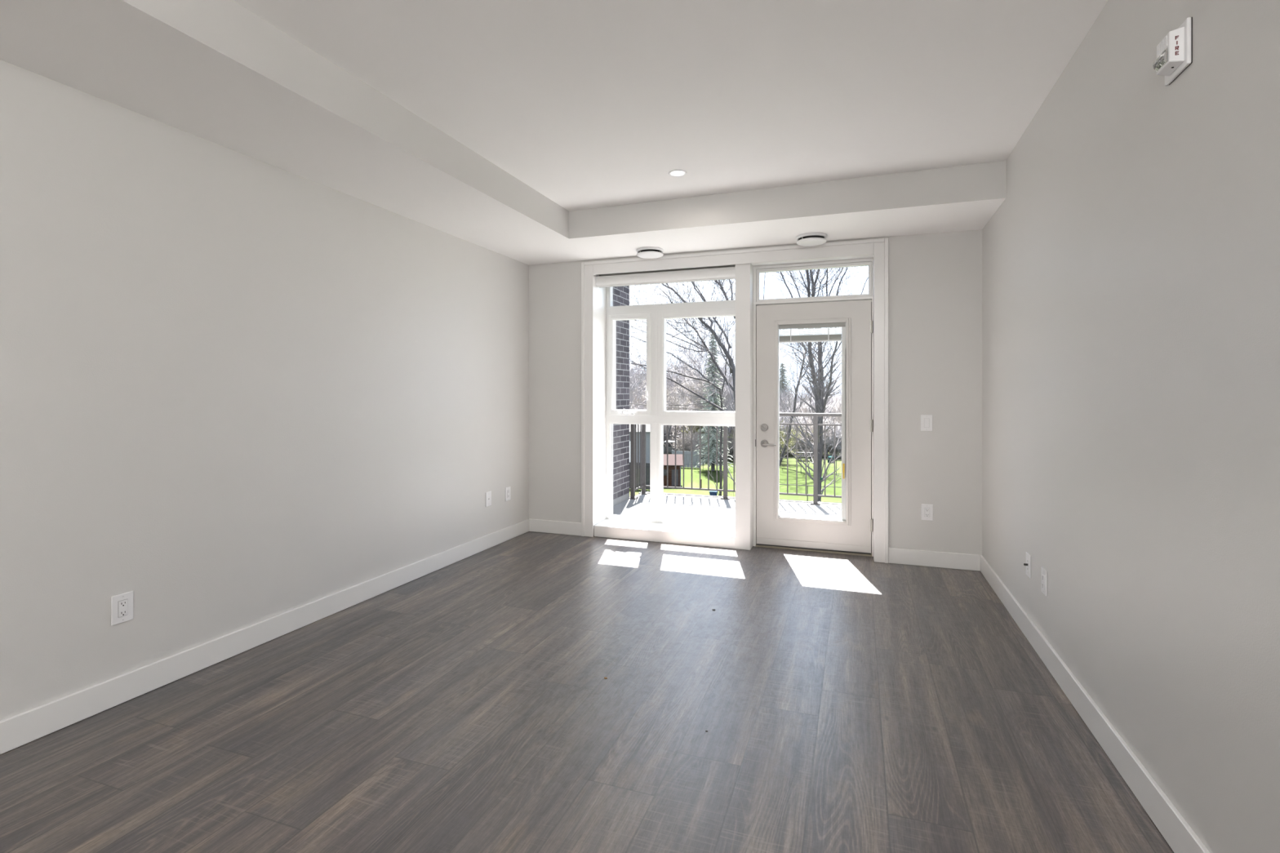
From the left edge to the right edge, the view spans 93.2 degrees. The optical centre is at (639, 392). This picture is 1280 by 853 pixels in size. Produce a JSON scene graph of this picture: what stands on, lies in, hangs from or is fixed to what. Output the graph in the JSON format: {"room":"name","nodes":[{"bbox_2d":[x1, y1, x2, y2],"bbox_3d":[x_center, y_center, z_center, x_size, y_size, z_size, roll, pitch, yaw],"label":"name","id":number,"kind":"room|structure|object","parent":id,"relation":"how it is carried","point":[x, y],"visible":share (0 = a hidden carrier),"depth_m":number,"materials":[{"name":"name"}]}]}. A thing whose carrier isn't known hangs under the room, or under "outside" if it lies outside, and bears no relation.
{"room":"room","nodes":[
{"label":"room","id":0,"kind":"room"},
{"bbox_2d":[0,59,528,721],"bbox_3d":[-2.659,-0.198,1.493,0.200,3.004,9.810,0,0,20],"label":"wall","id":1,"kind":"structure","parent":0,"point":[238,390],"depth_m":2.86,"materials":[{"name":"paint"}]},
{"bbox_2d":[111,591,133,626],"bbox_3d":[-2.171,0.904,2.538,0.009,0.121,0.080,0,0,20],"label":"wall outlet","id":2,"kind":"object","parent":1,"relation":"attached to","point":[122,605],"visible":1,"depth_m":2.53,"materials":[{"name":"white plastic"}]},
{"bbox_2d":[118,599,128,617],"bbox_3d":[-2.169,0.904,2.537,0.003,0.067,0.033,0,0,20],"label":"receptacle","id":3,"kind":"object","parent":2,"relation":"attached to","point":[122,603],"depth_m":2.54,"materials":[{"name":"white plastic"}]},
{"bbox_2d":[0,518,529,755],"bbox_3d":[-2.594,1.241,1.355,0.015,0.116,9.193,0,0,20],"label":"baseboard","id":4,"kind":"structure","parent":1,"relation":"attached to","point":[17,731],"depth_m":2.86,"materials":[{"name":"paint"}]},
{"bbox_2d":[485,491,491,506],"bbox_3d":[-1.266,0.888,5.057,0.008,0.121,0.080,0,0,20],"label":"cable plate","id":5,"kind":"object","parent":1,"relation":"attached to","point":[488,495],"visible":1,"depth_m":5.05,"materials":[{"name":"white plastic"}]},
{"bbox_2d":[505,486,510,501],"bbox_3d":[-1.164,0.892,5.338,0.009,0.121,0.080,0,0,20],"label":"wall outlet","id":6,"kind":"object","parent":1,"relation":"attached to","point":[507,489],"visible":1,"depth_m":5.33,"materials":[{"name":"white plastic"}]},
{"bbox_2d":[0,0,1005,265],"bbox_3d":[-0.831,-1.446,0.720,3.762,0.509,9.193,0,0,20],"label":"ceiling","id":7,"kind":"structure","parent":0,"point":[218,72],"depth_m":3.08,"materials":[{"name":"paint"}]},
{"bbox_2d":[636,246,663,258],"bbox_3d":[0.084,-1.169,5.071,0.229,0.055,0.229,0,0,20],"label":"ceiling vent","id":8,"kind":"object","parent":7,"relation":"in","point":[648,252],"visible":1,"depth_m":5.00,"materials":[{"name":"white plastic"}]},
{"bbox_2d":[795,232,826,246],"bbox_3d":[1.310,-1.166,4.619,0.229,0.055,0.229,0,0,20],"label":"ceiling vent","id":9,"kind":"object","parent":7,"relation":"in","point":[808,239],"visible":1,"depth_m":4.55,"materials":[{"name":"white plastic"}]},
{"bbox_2d":[0,531,1173,852],"bbox_3d":[-0.808,1.300,0.786,3.802,0.001,9.373,0,0,20],"label":"floor","id":10,"kind":"structure","parent":0,"point":[845,703],"depth_m":2.33,"materials":[{"name":"plastic"}]},
{"bbox_2d":[613,285,629,499],"bbox_3d":[-0.584,-0.738,6.767,0.420,3.925,1.520,0,0,20],"label":"wall","id":11,"kind":"structure","parent":0,"point":[620,294],"depth_m":7.17,"materials":[{"name":"grey brick"}]},
{"bbox_2d":[613,493,629,506],"bbox_3d":[-0.584,1.373,6.767,0.420,0.295,1.520,0,0,20],"label":"trim","id":12,"kind":"structure","parent":11,"relation":"attached to","point":[624,497],"depth_m":7.14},
{"bbox_2d":[234,0,1108,211],"bbox_3d":[-0.600,-1.556,0.263,3.017,0.288,8.488,0,0,20],"label":"ceiling","id":13,"kind":"structure","parent":0,"point":[587,104],"depth_m":2.73,"materials":[{"name":"paint"}]},
{"bbox_2d":[668,168,687,177],"bbox_3d":[0.242,-1.412,3.890,0.121,0.007,0.121,0,0,20],"label":"recessed light","id":14,"kind":"object","parent":13,"relation":"in","point":[677,172],"visible":1,"depth_m":3.88,"materials":[{"name":"white plastic"}]},
{"bbox_2d":[613,492,841,524],"bbox_3d":[2.534,1.404,5.906,6.030,0.232,2.010,0,0,20],"label":"deck","id":15,"kind":"object","parent":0,"point":[699,508],"visible":0.04,"depth_m":6.76,"materials":[{"name":"concrete"}]},
{"bbox_2d":[628,413,841,505],"bbox_3d":[2.478,0.769,6.699,5.432,1.062,0.475,0,0,20],"label":"balcony railing","id":16,"kind":"object","parent":15,"relation":"on","point":[633,487],"visible":0.41,"depth_m":7.39,"materials":[{"name":"metal"}]},
{"bbox_2d":[528,229,982,571],"bbox_3d":[0.793,-0.198,5.235,3.762,3.004,0.432,0,0,20],"label":"wall","id":17,"kind":"structure","parent":0,"point":[935,280],"depth_m":4.56,"materials":[{"name":"paint"}]},
{"bbox_2d":[595,265,735,287],"bbox_3d":[0.214,-1.024,5.318,1.280,0.123,0.095,0,0,20],"label":"roller blind","id":18,"kind":"object","parent":17,"relation":"attached to","point":[728,272],"visible":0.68,"depth_m":5.28,"materials":[{"name":"fabric"}]},
{"bbox_2d":[605,286,735,528],"bbox_3d":[0.282,0.058,5.508,1.282,2.285,0.148,0,0,20],"label":"window","id":19,"kind":"structure","parent":17,"relation":"in","point":[655,415],"depth_m":5.55,"materials":[{"name":"plastic"}]},
{"bbox_2d":[581,237,888,563],"bbox_3d":[0.754,0.060,5.241,2.571,2.477,0.446,0,0,20],"label":"trim","id":20,"kind":"structure","parent":17,"relation":"attached to","point":[593,297],"depth_m":5.03,"materials":[{"name":"paint"}]},
{"bbox_2d":[753,298,873,556],"bbox_3d":[1.432,0.277,5.032,0.950,2.046,0.301,0,0,20],"label":"door","id":21,"kind":"structure","parent":17,"relation":"in","point":[852,534],"depth_m":4.93,"materials":[{"name":"paint"}]},
{"bbox_2d":[753,257,873,305],"bbox_3d":[1.432,-0.909,5.032,0.950,0.326,0.160,0,0,20],"label":"window","id":22,"kind":"structure","parent":17,"relation":"in","point":[868,262],"depth_m":4.96,"materials":[{"name":"paint"}]},
{"bbox_2d":[920,414,932,431],"bbox_3d":[2.146,0.227,4.528,0.080,0.121,0.010,0,0,20],"label":"light switch","id":23,"kind":"object","parent":17,"relation":"attached to","point":[926,420],"visible":1,"depth_m":4.53,"materials":[{"name":"white plastic"}]},
{"bbox_2d":[921,503,933,520],"bbox_3d":[2.150,0.895,4.528,0.080,0.121,0.009,0,0,20],"label":"wall outlet","id":24,"kind":"object","parent":17,"relation":"attached to","point":[926,509],"visible":1,"depth_m":4.52,"materials":[{"name":"white plastic"}]},
{"bbox_2d":[924,507,929,516],"bbox_3d":[2.149,0.895,4.525,0.033,0.067,0.003,0,0,20],"label":"receptacle","id":25,"kind":"object","parent":24,"relation":"attached to","point":[926,509],"depth_m":4.52,"materials":[{"name":"white plastic"}]},
{"bbox_2d":[982,0,1279,852],"bbox_3d":[1.070,-0.198,0.152,0.200,3.004,9.810,0,0,20],"label":"wall","id":26,"kind":"structure","parent":0,"point":[1131,253],"depth_m":1.82,"materials":[{"name":"paint"}]},
{"bbox_2d":[1023,551,1031,578],"bbox_3d":[2.049,0.912,3.206,0.024,0.121,0.080,0,0,20],"label":"cable plate","id":27,"kind":"object","parent":26,"relation":"attached to","point":[1028,564],"visible":1,"depth_m":3.20,"materials":[{"name":"white plastic"}]},
{"bbox_2d":[1040,567,1047,596],"bbox_3d":[1.958,0.916,2.933,0.009,0.121,0.080,0,0,20],"label":"wall outlet","id":28,"kind":"object","parent":26,"relation":"attached to","point":[1043,572],"visible":1,"depth_m":2.92,"materials":[{"name":"white plastic"}]},
{"bbox_2d":[1041,573,1044,589],"bbox_3d":[1.956,0.916,2.934,0.003,0.067,0.033,0,0,20],"label":"receptacle","id":29,"kind":"object","parent":28,"relation":"attached to","point":[1042,575],"depth_m":2.93,"materials":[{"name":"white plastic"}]},
{"bbox_2d":[980,555,1209,852],"bbox_3d":[0.932,1.241,0.086,0.015,0.116,9.193,0,0,20],"label":"baseboard","id":30,"kind":"structure","parent":26,"relation":"attached to","point":[1179,835],"depth_m":2.14,"materials":[{"name":"paint"}]},
{"bbox_2d":[1152,17,1192,85],"bbox_3d":[1.493,-0.958,1.711,0.058,0.127,0.131,0,0,20],"label":"fire alarm","id":31,"kind":"object","parent":26,"relation":"attached to","point":[1175,51],"visible":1,"depth_m":1.67,"materials":[{"name":"white plastic"}]},
{"label":"outside","id":32,"kind":"structure","parent":0,"visible":0},
{"bbox_2d":[629,447,841,503],"bbox_3d":[3.384,6.550,83.269,230.000,0.500,141.000,0,0,20],"label":"ground","id":33,"kind":"structure","parent":32,"point":[792,460],"depth_m":43.45,"materials":[{"name":"green plant"}]},
{"bbox_2d":[629,364,646,397],"bbox_3d":[-2.002,0.805,85.116,11.367,11.126,11.981,0,0,-19],"label":"bare tree","id":34,"kind":"object","parent":33,"relation":"on","point":[629,365],"visible":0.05,"depth_m":85.72,"materials":[{"name":"grey plant"}]},
{"bbox_2d":[629,376,646,409],"bbox_3d":[0.133,2.129,68.932,6.373,8.502,5.674,0,0,38],"label":"bare tree","id":35,"kind":"object","parent":33,"relation":"on","point":[637,376],"visible":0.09,"depth_m":68.31,"materials":[{"name":"grey plant"}]},
{"bbox_2d":[630,372,646,405],"bbox_3d":[-0.908,1.730,73.114,6.990,9.304,6.309,0,0,32],"label":"bare tree","id":36,"kind":"object","parent":33,"relation":"on","point":[633,372],"visible":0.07,"depth_m":72.52,"materials":[{"name":"grey plant"}]},
{"bbox_2d":[629,424,649,462],"bbox_3d":[-1.065,4.300,55.407,5.050,4.000,6.600,0,0,8],"label":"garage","id":37,"kind":"structure","parent":33,"relation":"on","point":[647,431],"depth_m":52.16,"materials":[{"name":"grey"}]},
{"bbox_2d":[629,462,649,489],"bbox_3d":[-0.518,5.395,39.465,3.307,1.810,0.100,0,0,20],"label":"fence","id":38,"kind":"object","parent":33,"relation":"on","point":[647,464],"visible":0.15,"depth_m":39.15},
{"bbox_2d":[629,357,668,388],"bbox_3d":[0.253,-0.061,102.825,13.142,12.863,13.852,0,0,-20],"label":"bare tree","id":39,"kind":"object","parent":33,"relation":"on","point":[644,357],"visible":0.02,"depth_m":100.98,"materials":[{"name":"grey plant"}]},
{"bbox_2d":[629,351,671,409],"bbox_3d":[-2.841,0.888,59.565,10.270,10.959,10.180,0,0,-24],"label":"bare tree","id":40,"kind":"object","parent":33,"relation":"on","point":[631,376],"visible":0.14,"depth_m":58.80,"materials":[{"name":"grey plant"}]},
{"bbox_2d":[629,379,675,409],"bbox_3d":[0.764,2.219,62.374,6.237,8.321,5.554,0,0,-7],"label":"bare tree","id":41,"kind":"object","parent":33,"relation":"on","point":[646,380],"visible":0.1,"depth_m":62.67,"materials":[{"name":"grey plant"}]},
{"bbox_2d":[635,355,673,399],"bbox_3d":[1.890,0.470,79.068,7.026,11.788,8.194,0,0,23],"label":"bare tree","id":42,"kind":"object","parent":33,"relation":"on","point":[672,356],"visible":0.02,"depth_m":78.11,"materials":[{"name":"grey plant"}]},
{"bbox_2d":[631,356,692,410],"bbox_3d":[2.835,0.958,70.364,10.051,10.820,10.139,0,0,-17],"label":"bare tree","id":43,"kind":"object","parent":33,"relation":"on","point":[669,375],"visible":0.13,"depth_m":70.29,"materials":[{"name":"grey plant"}]},
{"bbox_2d":[663,453,683,486],"bbox_3d":[1.494,5.240,41.153,2.800,2.120,1.560,0,0,2],"label":"garden shed","id":44,"kind":"object","parent":33,"relation":"on","point":[679,462],"visible":0.56,"depth_m":40.53,"materials":[{"name":"brown wood"}]},
{"bbox_2d":[663,440,683,453],"bbox_3d":[3.371,5.573,60.425,4.300,1.446,1.780,0,0,10],"label":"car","id":45,"kind":"object","parent":33,"relation":"on","point":[670,448],"visible":0.1,"depth_m":59.60,"materials":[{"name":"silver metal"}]},
{"bbox_2d":[663,425,683,440],"bbox_3d":[2.050,4.042,65.459,8.187,4.914,8.480,0,0,5],"label":"bare shrub","id":46,"kind":"object","parent":33,"relation":"on","point":[665,425],"visible":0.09,"depth_m":63.44,"materials":[{"name":"plant"}]},
{"bbox_2d":[663,425,683,439],"bbox_3d":[0.772,3.895,65.414,8.816,4.951,5.975,0,0,2],"label":"bare shrub","id":47,"kind":"object","parent":33,"relation":"on","point":[664,433],"visible":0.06,"depth_m":63.88,"materials":[{"name":"plant"}]},
{"bbox_2d":[643,362,706,453],"bbox_3d":[3.566,1.652,58.408,7.093,9.462,6.315,0,0,-3],"label":"bare tree","id":48,"kind":"object","parent":33,"relation":"on","point":[673,391],"visible":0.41,"depth_m":58.44,"materials":[{"name":"grey plant"}]},
{"bbox_2d":[666,369,692,404],"bbox_3d":[5.613,1.208,83.077,7.884,10.357,7.273,0,0,25],"label":"bare tree","id":49,"kind":"object","parent":33,"relation":"on","point":[686,370],"visible":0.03,"depth_m":83.11,"materials":[{"name":"grey plant"}]},
{"bbox_2d":[663,406,697,441],"bbox_3d":[4.859,3.721,65.178,9.440,5.301,6.398,0,0,1],"label":"bare shrub","id":50,"kind":"object","parent":33,"relation":"on","point":[679,426],"visible":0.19,"depth_m":63.75,"materials":[{"name":"plant"}]},
{"bbox_2d":[629,279,735,496],"bbox_3d":[0.996,-1.028,23.754,7.831,14.031,8.717,0,0,38],"label":"spreading tree","id":51,"kind":"object","parent":33,"relation":"on","point":[732,369],"visible":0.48,"depth_m":23.42,"materials":[{"name":"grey plant"}]},
{"bbox_2d":[669,406,697,438],"bbox_3d":[5.849,3.927,66.989,8.902,5.158,8.594,0,0,43],"label":"bare shrub","id":52,"kind":"object","parent":33,"relation":"on","point":[692,406],"visible":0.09,"depth_m":64.19,"materials":[{"name":"plant"}]},
{"bbox_2d":[673,357,698,399],"bbox_3d":[8.538,0.439,94.412,8.099,11.851,7.430,0,0,21],"label":"bare tree","id":53,"kind":"object","parent":33,"relation":"on","point":[685,357],"visible":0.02,"depth_m":94.45,"materials":[{"name":"grey plant"}]},
{"bbox_2d":[668,429,705,457],"bbox_3d":[4.880,4.894,58.391,5.164,3.099,5.349,0,0,-25],"label":"bare shrub","id":54,"kind":"object","parent":33,"relation":"on","point":[686,448],"visible":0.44,"depth_m":57.73,"materials":[{"name":"grey plant"}]},
{"bbox_2d":[671,449,702,467],"bbox_3d":[3.942,5.570,50.613,2.635,1.460,0.100,0,0,20],"label":"fence","id":55,"kind":"object","parent":33,"relation":"on","point":[687,455],"visible":0.59,"depth_m":50.58,"materials":[{"name":"grey"}]},
{"bbox_2d":[668,427,706,458],"bbox_3d":[5.313,4.852,58.313,5.378,3.020,3.645,0,0,-4],"label":"bare shrub","id":56,"kind":"object","parent":33,"relation":"on","point":[690,428],"visible":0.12,"depth_m":58.00,"materials":[{"name":"plant"}]},
{"bbox_2d":[667,353,707,403],"bbox_3d":[8.300,-0.239,97.117,14.237,13.221,13.508,0,0,3],"label":"bare tree","id":57,"kind":"object","parent":33,"relation":"on","point":[668,353],"visible":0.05,"depth_m":97.38,"materials":[{"name":"grey plant"}]},
{"bbox_2d":[666,318,735,431],"bbox_3d":[7.587,-0.906,63.523,10.367,14.567,11.945,0,0,10],"label":"bare tree","id":58,"kind":"object","parent":33,"relation":"on","point":[696,348],"visible":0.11,"depth_m":63.24,"materials":[{"name":"grey plant"}]},
{"bbox_2d":[676,360,730,457],"bbox_3d":[6.124,1.363,58.100,5.960,10.000,6.951,0,0,28],"label":"bare tree","id":59,"kind":"object","parent":33,"relation":"on","point":[701,383],"visible":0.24,"depth_m":58.02,"materials":[{"name":"grey plant"}]},
{"bbox_2d":[629,297,780,496],"bbox_3d":[2.731,0.276,31.333,11.435,11.412,6.657,0,0,-10],"label":"slender tree","id":60,"kind":"object","parent":33,"relation":"on","point":[712,384],"visible":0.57,"depth_m":31.18,"materials":[{"name":"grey plant"}]},
{"bbox_2d":[674,425,735,440],"bbox_3d":[7.260,4.127,63.541,6.193,4.455,8.708,0,0,-36],"label":"bare shrub","id":61,"kind":"object","parent":33,"relation":"on","point":[698,428],"visible":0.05,"depth_m":63.16,"materials":[{"name":"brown plant"}]},
{"bbox_2d":[681,364,735,433],"bbox_3d":[8.923,1.502,62.237,9.117,9.729,9.038,0,0,30],"label":"bare tree","id":62,"kind":"object","parent":33,"relation":"on","point":[701,364],"visible":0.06,"depth_m":62.30,"materials":[{"name":"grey plant"}]},
{"bbox_2d":[683,362,735,457],"bbox_3d":[7.963,1.659,58.636,8.820,9.413,8.744,0,0,5],"label":"bare tree","id":63,"kind":"object","parent":33,"relation":"on","point":[729,399],"visible":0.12,"depth_m":57.59,"materials":[{"name":"grey plant"}]},
{"bbox_2d":[684,430,735,460],"bbox_3d":[6.646,4.909,56.427,5.296,3.068,5.112,0,0,-32],"label":"bare shrub","id":64,"kind":"object","parent":33,"relation":"on","point":[702,445],"visible":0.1,"depth_m":56.29,"materials":[{"name":"plant"}]},
{"bbox_2d":[693,333,733,471],"bbox_3d":[5.927,0.600,48.835,3.231,11.399,3.095,0,0,20],"label":"spruce tree","id":65,"kind":"object","parent":33,"relation":"on","point":[712,446],"visible":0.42,"depth_m":48.66,"materials":[{"name":"green plant"}]},
{"bbox_2d":[708,490,717,496],"bbox_3d":[4.453,6.138,36.656,0.470,0.325,0.370,0,0,20],"label":"bin","id":66,"kind":"object","parent":33,"relation":"on","point":[713,492],"visible":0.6,"depth_m":36.52,"materials":[{"name":"plastic"}]},
{"bbox_2d":[709,492,717,496],"bbox_3d":[4.453,6.150,36.656,0.437,0.300,0.337,0,0,20],"label":"tub","id":67,"kind":"object","parent":66,"relation":"in","point":[712,493],"depth_m":36.51,"materials":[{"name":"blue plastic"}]},
{"bbox_2d":[698,428,735,459],"bbox_3d":[7.958,4.850,57.367,5.322,3.194,5.513,0,0,-2],"label":"bare shrub","id":68,"kind":"object","parent":33,"relation":"on","point":[731,441],"visible":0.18,"depth_m":56.90,"materials":[{"name":"plant"}]},
{"bbox_2d":[727,419,813,458],"bbox_3d":[11.578,4.119,54.550,6.215,4.471,8.739,0,0,-27],"label":"bare shrub","id":69,"kind":"object","parent":33,"relation":"on","point":[792,430],"visible":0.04,"depth_m":53.56,"materials":[{"name":"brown plant"}]},
{"bbox_2d":[702,454,841,475],"bbox_3d":[10.867,5.685,47.633,12.124,1.230,0.048,0,0,20],"label":"wire fence","id":70,"kind":"object","parent":33,"relation":"on","point":[704,455],"visible":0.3,"depth_m":47.02,"materials":[{"name":"grey metal"}]},
{"bbox_2d":[734,270,839,466],"bbox_3d":[12.356,-5.117,50.977,8.721,22.643,9.614,0,0,-43],"label":"leaning tree","id":71,"kind":"object","parent":33,"relation":"on","point":[801,372],"visible":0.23,"depth_m":50.69,"materials":[{"name":"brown plant"}]},
{"bbox_2d":[779,360,796,410],"bbox_3d":[17.448,1.346,74.542,6.288,10.450,6.288,0,0,20],"label":"spruce tree","id":72,"kind":"object","parent":33,"relation":"on","point":[781,380],"visible":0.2,"depth_m":74.22,"materials":[{"name":"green plant"}]},
{"bbox_2d":[779,411,798,452],"bbox_3d":[13.464,3.609,63.466,6.672,5.528,9.844,0,0,-5],"label":"bare shrub","id":73,"kind":"object","parent":33,"relation":"on","point":[780,411],"visible":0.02,"depth_m":60.73,"materials":[{"name":"plant"}]},
{"bbox_2d":[779,386,808,419],"bbox_3d":[15.220,2.749,65.569,6.713,7.226,6.772,0,0,-31],"label":"bare tree","id":74,"kind":"object","parent":33,"relation":"on","point":[782,397],"visible":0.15,"depth_m":65.01,"materials":[{"name":"grey plant"}]},
{"bbox_2d":[779,381,815,413],"bbox_3d":[19.159,2.394,74.576,8.109,7.937,8.547,0,0,33],"label":"bare tree","id":75,"kind":"object","parent":33,"relation":"on","point":[797,398],"visible":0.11,"depth_m":73.50,"materials":[{"name":"grey plant"}]},
{"bbox_2d":[795,452,813,460],"bbox_3d":[15.260,5.925,56.149,1.600,0.750,1.680,0,0,20],"label":"picnic table","id":76,"kind":"object","parent":33,"relation":"on","point":[795,452],"visible":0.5,"depth_m":56.01,"materials":[{"name":"grey wood"}]},
{"bbox_2d":[783,396,828,446],"bbox_3d":[19.150,3.354,70.669,7.291,6.041,10.758,0,0,41],"label":"bare shrub","id":77,"kind":"object","parent":33,"relation":"on","point":[811,397],"visible":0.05,"depth_m":68.93,"materials":[{"name":"plant"}]},
{"bbox_2d":[792,393,827,422],"bbox_3d":[18.581,3.185,66.848,4.778,6.374,4.254,0,0,-26],"label":"bare tree","id":78,"kind":"object","parent":33,"relation":"on","point":[802,409],"visible":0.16,"depth_m":66.91,"materials":[{"name":"grey plant"}]},
{"bbox_2d":[779,484,841,502],"bbox_3d":[9.734,5.810,34.757,5.455,0.980,0.048,0,0,20],"label":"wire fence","id":79,"kind":"object","parent":33,"relation":"on","point":[780,484],"visible":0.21,"depth_m":34.77,"materials":[{"name":"grey metal"}]},
{"bbox_2d":[782,416,840,457],"bbox_3d":[17.413,4.181,60.312,7.969,4.618,7.694,0,0,-36],"label":"bare shrub","id":80,"kind":"object","parent":33,"relation":"on","point":[809,421],"visible":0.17,"depth_m":59.76,"materials":[{"name":"plant"}]},
{"bbox_2d":[782,410,841,454],"bbox_3d":[17.386,3.903,62.108,8.786,4.934,5.955,0,0,-8],"label":"bare shrub","id":81,"kind":"object","parent":33,"relation":"on","point":[800,418],"visible":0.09,"depth_m":61.34,"materials":[{"name":"plant"}]},
{"bbox_2d":[760,266,868,502],"bbox_3d":[8.252,-2.075,25.530,7.784,15.794,9.059,0,0,-10],"label":"maple tree","id":82,"kind":"object","parent":33,"relation":"on","point":[818,388],"visible":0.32,"depth_m":26.69,"materials":[{"name":"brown plant"}]},
{"bbox_2d":[787,394,841,431],"bbox_3d":[22.493,3.106,68.976,11.650,6.542,7.896,0,0,13],"label":"bare shrub","id":83,"kind":"object","parent":33,"relation":"on","point":[828,409],"visible":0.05,"depth_m":68.70,"materials":[{"name":"plant"}]},
{"bbox_2d":[794,377,839,408],"bbox_3d":[26.087,1.992,85.136,9.417,8.744,8.934,0,0,4],"label":"bare tree","id":84,"kind":"object","parent":33,"relation":"on","point":[832,377],"visible":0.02,"depth_m":85.72,"materials":[{"name":"grey plant"}]},
{"bbox_2d":[796,382,840,408],"bbox_3d":[21.545,2.361,76.835,8.618,8.003,8.177,0,0,10],"label":"bare tree","id":85,"kind":"object","parent":33,"relation":"on","point":[813,399],"visible":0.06,"depth_m":76.08,"materials":[{"name":"grey plant"}]},
{"bbox_2d":[799,403,840,424],"bbox_3d":[20.116,3.699,70.481,9.740,5.644,9.403,0,0,-43],"label":"bare shrub","id":86,"kind":"object","parent":33,"relation":"on","point":[799,403],"visible":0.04,"depth_m":67.67,"materials":[{"name":"plant"}]},
{"bbox_2d":[802,420,841,457],"bbox_3d":[18.803,4.547,60.011,6.626,3.839,6.397,0,0,5],"label":"bare shrub","id":87,"kind":"object","parent":33,"relation":"on","point":[828,453],"visible":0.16,"depth_m":59.10,"materials":[{"name":"plant"}]},
{"bbox_2d":[805,395,841,417],"bbox_3d":[24.539,3.131,70.241,12.906,6.855,11.736,0,0,-10],"label":"bare shrub","id":88,"kind":"object","parent":33,"relation":"on","point":[833,396],"visible":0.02,"depth_m":70.89,"materials":[{"name":"plant"}]},
{"bbox_2d":[812,417,841,457],"bbox_3d":[19.774,4.262,59.465,7.498,4.210,5.081,0,0,-43],"label":"bare shrub","id":89,"kind":"object","parent":33,"relation":"on","point":[828,442],"visible":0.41,"depth_m":58.05,"materials":[{"name":"grey plant"}]},
{"bbox_2d":[827,456,834,462],"bbox_3d":[17.182,6.000,54.395,0.600,0.600,0.600,0,0,20],"label":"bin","id":90,"kind":"object","parent":33,"relation":"on","point":[828,457],"visible":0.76,"depth_m":54.20,"materials":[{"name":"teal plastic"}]},
{"bbox_2d":[825,383,841,408],"bbox_3d":[24.084,2.395,72.409,8.545,7.935,8.107,0,0,-30],"label":"bare tree","id":91,"kind":"object","parent":33,"relation":"on","point":[838,388],"visible":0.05,"depth_m":73.04,"materials":[{"name":"grey plant"}]},
{"bbox_2d":[828,395,841,424],"bbox_3d":[22.165,3.245,64.938,4.174,6.254,4.688,0,0,22],"label":"bare tree","id":92,"kind":"object","parent":33,"relation":"on","point":[839,420],"visible":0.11,"depth_m":65.14,"materials":[{"name":"grey plant"}]},
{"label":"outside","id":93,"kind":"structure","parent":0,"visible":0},
{"bbox_2d":[630,403,721,411],"bbox_3d":[2.068,0.768,31.138,10.438,0.622,0.039,0,0,20],"label":"overhead cable","id":94,"kind":"object","parent":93,"point":[630,403],"visible":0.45,"depth_m":31.01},
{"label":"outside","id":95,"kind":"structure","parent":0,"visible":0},
{"bbox_2d":[630,332,732,336],"bbox_3d":[2.189,-3.029,31.094,10.696,0.706,0.019,0,0,20],"label":"overhead cable","id":96,"kind":"object","parent":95,"point":[630,332],"visible":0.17,"depth_m":30.87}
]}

